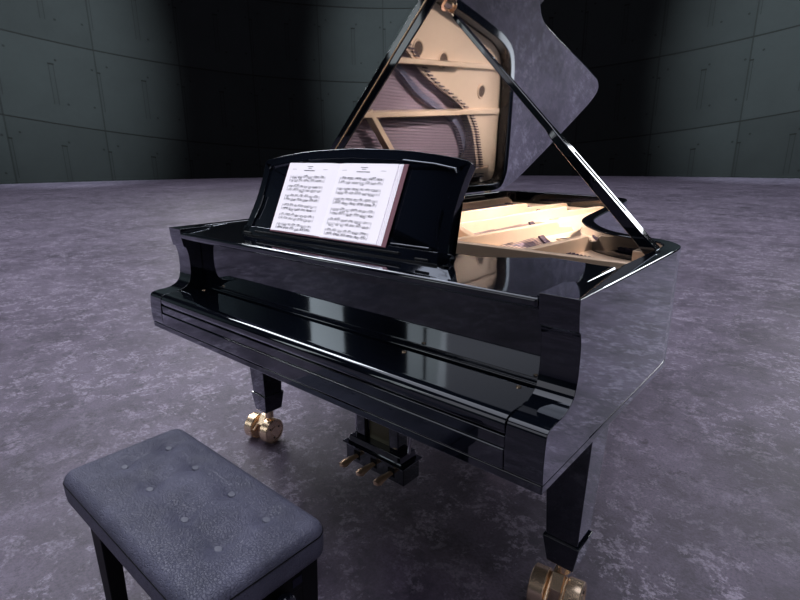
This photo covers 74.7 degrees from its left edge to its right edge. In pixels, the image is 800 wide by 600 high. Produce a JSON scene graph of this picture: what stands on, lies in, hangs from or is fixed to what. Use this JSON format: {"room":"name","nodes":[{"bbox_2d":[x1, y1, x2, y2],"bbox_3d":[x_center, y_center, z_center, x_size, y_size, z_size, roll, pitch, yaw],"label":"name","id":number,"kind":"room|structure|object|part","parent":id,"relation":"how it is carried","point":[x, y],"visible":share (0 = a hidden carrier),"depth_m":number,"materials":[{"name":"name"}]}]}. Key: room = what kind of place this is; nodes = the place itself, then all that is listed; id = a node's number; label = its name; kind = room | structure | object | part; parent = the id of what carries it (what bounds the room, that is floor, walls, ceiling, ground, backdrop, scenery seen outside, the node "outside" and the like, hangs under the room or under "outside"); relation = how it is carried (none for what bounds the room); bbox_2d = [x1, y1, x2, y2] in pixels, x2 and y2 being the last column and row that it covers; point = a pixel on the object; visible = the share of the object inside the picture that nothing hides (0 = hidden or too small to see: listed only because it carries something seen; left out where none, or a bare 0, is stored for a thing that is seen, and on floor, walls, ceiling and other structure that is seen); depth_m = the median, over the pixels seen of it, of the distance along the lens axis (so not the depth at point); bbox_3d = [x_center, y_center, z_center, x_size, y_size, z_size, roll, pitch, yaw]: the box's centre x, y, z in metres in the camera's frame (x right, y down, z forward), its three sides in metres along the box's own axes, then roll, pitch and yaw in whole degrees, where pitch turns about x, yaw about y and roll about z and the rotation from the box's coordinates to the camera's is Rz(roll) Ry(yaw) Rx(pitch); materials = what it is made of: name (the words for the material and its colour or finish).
{"room":"music room","nodes":[
{"label":"music room","id":0,"kind":"room"},
{"bbox_2d":[0,176,799,599],"bbox_3d":[0.008,1.203,0.335,60.640,0.001,60.640,13,20,39],"label":"floor","id":1,"kind":"structure","parent":0,"point":[698,494],"depth_m":2.51,"materials":[{"name":"concrete"}]},
{"bbox_2d":[63,429,322,599],"bbox_3d":[-0.524,0.689,1.335,0.700,0.455,0.336,13,20,39],"label":"piano bench","id":2,"kind":"object","parent":1,"relation":"on","point":[185,521],"visible":1,"depth_m":1.20,"materials":[{"name":"grey leather"}]},
{"bbox_3d":[-0.804,0.708,1.446,0.075,0.362,0.045,13,20,39],"label":"leg","id":3,"kind":"part","parent":2,"relation":"part of","materials":[{"name":"black wood"}]},
{"bbox_3d":[-0.512,0.587,1.315,0.620,0.063,0.255,13,20,39],"label":"frame","id":4,"kind":"part","parent":2,"relation":"part of","materials":[{"name":"black wood"}]},
{"bbox_3d":[-0.252,0.656,1.127,0.036,0.054,0.054,13,20,39],"label":"knob","id":5,"kind":"part","parent":2,"relation":"part of","materials":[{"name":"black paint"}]},
{"bbox_3d":[-0.234,0.756,1.262,0.082,0.362,0.047,13,20,39],"label":"leg","id":6,"kind":"part","parent":2,"relation":"part of","materials":[{"name":"black wood"}]},
{"bbox_2d":[150,0,680,599],"bbox_3d":[0.491,-0.431,2.306,1.607,2.074,2.568,13,20,39],"label":"grand piano","id":7,"kind":"object","parent":1,"relation":"on","point":[504,334],"visible":0.98,"depth_m":1.45,"materials":[{"name":"black paint"}]},
{"bbox_3d":[-0.822,-0.102,1.970,0.082,0.337,0.223,13,20,39],"label":"arm","id":8,"kind":"part","parent":7,"relation":"part of","materials":[{"name":"black paint"}]},
{"bbox_3d":[-0.585,0.221,2.257,0.124,0.399,0.120,13,20,39],"label":"leg","id":9,"kind":"part","parent":7,"relation":"part of","materials":[{"name":"black paint"}]},
{"bbox_3d":[-0.326,0.153,1.456,1.403,0.026,0.012,13,20,39],"label":"key slip rail","id":10,"kind":"part","parent":7,"relation":"part of","materials":[{"name":"black paint"}]},
{"bbox_2d":[270,163,408,247],"bbox_3d":[-0.201,-0.294,1.550,0.509,0.213,0.105,13,20,39],"label":"sheet music","id":11,"kind":"object","parent":7,"relation":"on","point":[357,203],"visible":1,"depth_m":1.52,"materials":[{"name":"white paper"}]},
{"bbox_3d":[-0.161,0.296,1.918,0.013,0.369,0.065,0,16,0],"label":"lyre rod","id":12,"kind":"part","parent":7,"relation":"part of","materials":[{"name":"silver metal"}]},
{"bbox_3d":[-0.167,-0.297,1.548,0.870,0.291,0.152,13,20,39],"label":"desk frame","id":13,"kind":"part","parent":7,"relation":"part of","materials":[{"name":"black paint"}]},
{"bbox_3d":[-0.254,-0.109,1.470,1.398,0.014,0.013,13,20,39],"label":"shelf rail","id":14,"kind":"part","parent":7,"relation":"part of","materials":[{"name":"black paint"}]},
{"bbox_3d":[-0.125,0.311,1.863,0.052,0.368,0.060,13,20,39],"label":"lyre post","id":15,"kind":"part","parent":7,"relation":"part of","materials":[{"name":"black paint"}]},
{"bbox_3d":[-0.068,0.463,1.848,0.104,0.083,0.006,13,20,39],"label":"lyre panel","id":16,"kind":"part","parent":7,"relation":"part of","materials":[{"name":"black wood"}]},
{"bbox_3d":[-0.007,0.338,1.764,0.052,0.368,0.060,13,20,39],"label":"lyre post","id":17,"kind":"part","parent":7,"relation":"part of","materials":[{"name":"black paint"}]},
{"bbox_2d":[181,220,615,307],"bbox_3d":[-0.153,-0.155,1.579,1.474,0.034,0.346,13,20,39],"label":"shelf","id":18,"kind":"object","parent":7,"relation":"attached to","point":[534,282],"depth_m":1.28,"materials":[{"name":"black paint"}]},
{"bbox_3d":[0.055,0.345,1.738,0.065,0.369,0.013,-3,16,-8],"label":"lyre rod","id":19,"kind":"part","parent":7,"relation":"part of","materials":[{"name":"silver metal"}]},
{"bbox_2d":[441,0,456,12],"bbox_3d":[0.158,-0.943,1.668,0.052,0.050,0.060,13,20,39],"label":"cup","id":20,"kind":"object","parent":7,"relation":"on","point":[447,6],"depth_m":1.66,"materials":[{"name":"gold metal"}]},
{"bbox_3d":[0.551,-0.994,2.509,1.208,1.055,1.960,13,20,39],"label":"lid","id":21,"kind":"part","parent":7,"relation":"part of","materials":[{"name":"black paint"}]},
{"bbox_3d":[0.304,0.154,1.031,0.082,0.337,0.223,13,20,39],"label":"arm","id":22,"kind":"part","parent":7,"relation":"part of","materials":[{"name":"black paint"}]},
{"bbox_3d":[0.547,-0.385,2.615,1.071,0.014,2.183,4,16,17],"label":"iron plate","id":23,"kind":"part","parent":7,"relation":"part of","materials":[{"name":"paint"}]},
{"bbox_3d":[0.459,0.458,1.386,0.124,0.399,0.120,13,20,39],"label":"leg","id":24,"kind":"part","parent":7,"relation":"part of","materials":[{"name":"black paint"}]},
{"bbox_2d":[0,0,799,183],"bbox_3d":[-0.046,-6.499,-1.829,60.600,16.000,60.600,13,20,39],"label":"wall","id":25,"kind":"structure","parent":0,"point":[91,90],"depth_m":25.71,"materials":[{"name":"concrete"}]}
]}

